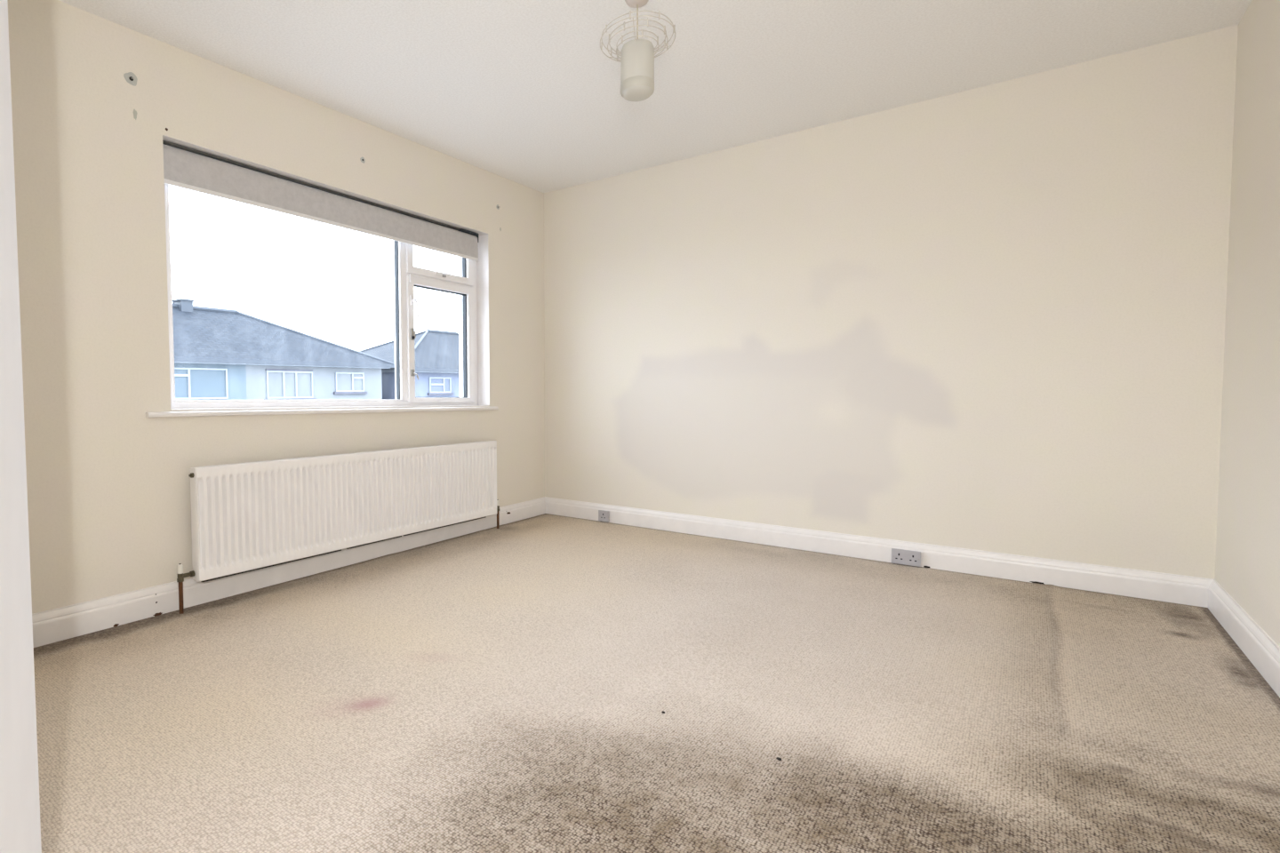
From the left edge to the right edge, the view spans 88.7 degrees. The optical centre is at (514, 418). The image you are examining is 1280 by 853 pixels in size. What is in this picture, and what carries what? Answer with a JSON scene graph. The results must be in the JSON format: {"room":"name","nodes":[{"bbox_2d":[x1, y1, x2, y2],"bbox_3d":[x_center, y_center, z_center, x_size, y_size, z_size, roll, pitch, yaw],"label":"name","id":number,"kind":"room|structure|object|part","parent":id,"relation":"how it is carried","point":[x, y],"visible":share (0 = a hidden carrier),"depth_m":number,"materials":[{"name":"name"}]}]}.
{"room":"empty bedroom","nodes":[
{"label":"empty bedroom","id":0,"kind":"room"},
{"bbox_2d":[7,0,544,614],"bbox_3d":[-1.027,-0.535,3.492,0.281,2.750,4.260,2,3,39],"label":"wall","id":1,"kind":"structure","parent":0,"point":[108,483],"depth_m":2.65,"materials":[{"name":"paint"}]},
{"bbox_2d":[123,72,137,86],"bbox_3d":[-1.541,-1.371,2.584,0.016,0.052,0.051,2,3,39],"label":"screw hole","id":2,"kind":"object","parent":1,"relation":"attached to","point":[130,77],"visible":1,"depth_m":2.59,"materials":[{"name":"paint"}]},
{"bbox_2d":[32,496,545,647],"bbox_3d":[-0.964,0.738,3.376,0.020,0.126,3.860,2,3,39],"label":"baseboard","id":3,"kind":"structure","parent":1,"relation":"attached to","point":[70,621],"depth_m":2.88,"materials":[{"name":"white wood"}]},
{"bbox_2d":[145,184,498,417],"bbox_3d":[-0.951,-0.622,3.601,0.360,1.212,2.235,2,3,39],"label":"window","id":4,"kind":"structure","parent":1,"relation":"in","point":[407,276],"depth_m":3.89,"materials":[{"name":"white plastic"}]},
{"bbox_2d":[162,140,478,261],"bbox_3d":[-0.886,-1.117,3.515,0.051,0.213,2.013,2,3,39],"label":"roller blind","id":5,"kind":"object","parent":4,"relation":"attached to","point":[183,169],"visible":0.85,"depth_m":3.26,"materials":[{"name":"grey fabric"}]},
{"bbox_3d":[-0.886,-0.046,3.577,0.205,0.063,2.235,2,3,39],"label":"sill","id":6,"kind":"part","parent":4,"relation":"part of","materials":[{"name":"white wood"}]},
{"bbox_3d":[-0.617,-0.511,3.913,0.016,0.070,0.030,2,3,39],"label":"lock plate","id":7,"kind":"part","parent":4,"relation":"part of","materials":[{"name":"metal"}]},
{"bbox_3d":[-0.604,-0.678,3.900,0.050,0.136,0.029,1,3,29],"label":"casement handle","id":8,"kind":"part","parent":4,"relation":"part of","materials":[{"name":"white plastic"}]},
{"bbox_3d":[-0.482,-1.041,4.126,0.064,0.314,0.600,2,3,39],"label":"sash","id":9,"kind":"part","parent":4,"relation":"part of","materials":[{"name":"white plastic"}]},
{"bbox_3d":[-0.479,-0.486,4.151,0.064,0.780,0.600,2,3,39],"label":"casement sash","id":10,"kind":"part","parent":4,"relation":"part of","materials":[{"name":"white plastic"}]},
{"bbox_3d":[-0.443,-0.917,4.096,0.041,0.027,0.130,2,3,39],"label":"sash handle","id":11,"kind":"part","parent":4,"relation":"part of","materials":[{"name":"white plastic"}]},
{"bbox_2d":[176,440,499,614],"bbox_3d":[-0.774,0.482,3.530,0.107,0.619,2.108,2,3,39],"label":"radiator","id":12,"kind":"object","parent":1,"relation":"attached to","point":[247,516],"visible":1,"depth_m":3.23,"materials":[{"name":"white metal"}]},
{"bbox_3d":[-1.371,0.455,2.748,0.048,0.484,0.004,2,3,39],"label":"panel","id":13,"kind":"part","parent":12,"relation":"part of","materials":[{"name":"white metal"}]},
{"bbox_2d":[58,0,1251,192],"bbox_3d":[-0.041,-1.593,1.595,3.623,0.120,5.500,2,3,39],"label":"ceiling","id":14,"kind":"structure","parent":0,"point":[525,92],"depth_m":2.82,"materials":[{"name":"paint"}]},
{"bbox_2d":[600,0,675,101],"bbox_3d":[0.460,-1.387,2.400,0.279,0.370,0.279,2,3,39],"label":"pendant light","id":15,"kind":"object","parent":14,"relation":"hanging from","point":[636,60],"visible":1,"depth_m":2.36,"materials":[{"name":"plastic"}]},
{"bbox_3d":[0.461,-1.298,2.404,0.122,0.192,0.122,2,3,39],"label":"lamp shade","id":16,"kind":"part","parent":15,"relation":"part of","materials":[{"name":"white glass"}]},
{"bbox_2d":[33,513,1279,852],"bbox_3d":[-0.050,0.893,1.674,3.623,0.065,5.420,2,3,39],"label":"floor","id":17,"kind":"structure","parent":0,"point":[507,689],"depth_m":1.86,"materials":[{"name":"beige carpet"}]},
{"bbox_2d":[544,24,1238,579],"bbox_3d":[1.587,-0.428,3.747,3.483,2.420,0.001,2,3,39],"label":"wall","id":18,"kind":"structure","parent":0,"point":[992,317],"depth_m":3.29,"materials":[{"name":"paint"}]},
{"bbox_2d":[545,496,1212,607],"bbox_3d":[1.587,0.703,3.789,3.483,0.125,0.020,2,3,39],"label":"baseboard","id":19,"kind":"structure","parent":18,"relation":"attached to","point":[1188,590],"depth_m":3.31,"materials":[{"name":"white wood"}]},
{"bbox_2d":[598,510,609,522],"bbox_3d":[0.633,0.690,4.528,0.083,0.078,0.022,2,3,39],"label":"socket","id":20,"kind":"object","parent":19,"relation":"attached to","point":[604,516],"visible":1,"depth_m":4.52,"materials":[{"name":"grey plastic"}]},
{"bbox_2d":[891,548,920,567],"bbox_3d":[2.064,0.733,3.380,0.134,0.079,0.022,2,3,39],"label":"double socket","id":21,"kind":"object","parent":19,"relation":"attached to","point":[900,556],"visible":1,"depth_m":3.37,"materials":[{"name":"grey plastic"}]},
{"bbox_2d":[1214,0,1279,647],"bbox_3d":[1.752,-0.311,1.078,0.120,2.420,3.960,2,3,39],"label":"wall","id":22,"kind":"structure","parent":0,"point":[1247,558],"depth_m":2.32,"materials":[{"name":"paint"}]},
{"bbox_2d":[1207,579,1279,697],"bbox_3d":[1.736,0.814,1.210,0.020,0.122,3.860,2,3,39],"label":"baseboard","id":23,"kind":"structure","parent":22,"relation":"attached to","point":[1260,649],"depth_m":2.23,"materials":[{"name":"white wood"}]},
{"bbox_3d":[-0.861,-0.277,0.702,3.482,2.419,0.100,2,3,39],"label":"wall","id":24,"kind":"structure","parent":0,"visible":0},
{"bbox_2d":[0,0,41,852],"bbox_3d":[-0.621,-0.086,0.666,0.118,1.973,0.683,-2,3,-33],"label":"door","id":25,"kind":"structure","parent":24,"relation":"in","point":[20,803],"depth_m":0.85,"materials":[{"name":"white paint"}]},
{"label":"outside","id":26,"kind":"structure","parent":0,"visible":0},
{"bbox_3d":[-22.551,1.927,48.928,89.420,0.200,180.000,2,3,39],"label":"ground","id":27,"kind":"structure","parent":26,"visible":0},
{"bbox_2d":[172,298,394,399],"bbox_3d":[-11.883,-0.798,24.078,7.816,7.300,12.731,2,3,39],"label":"house","id":28,"kind":"structure","parent":27,"relation":"on","point":[220,354],"depth_m":23.13,"materials":[{"name":"stone"}]},
{"bbox_3d":[-8.071,-0.667,23.195,0.120,0.088,2.050,2,3,39],"label":"sill","id":29,"kind":"part","parent":28,"relation":"part of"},
{"bbox_3d":[-6.439,-0.987,25.218,0.120,0.088,1.550,2,3,39],"label":"sill","id":30,"kind":"part","parent":28,"relation":"part of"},
{"bbox_2d":[359,328,459,399],"bbox_3d":[-4.353,-1.110,33.459,7.818,7.000,10.980,2,3,39],"label":"house","id":31,"kind":"structure","parent":27,"relation":"on","point":[436,353],"depth_m":29.57,"materials":[{"name":"stone"}]},
{"bbox_3d":[-3.341,-1.097,29.078,0.120,0.088,1.550,2,3,39],"label":"sill","id":32,"kind":"part","parent":31,"relation":"part of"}
]}

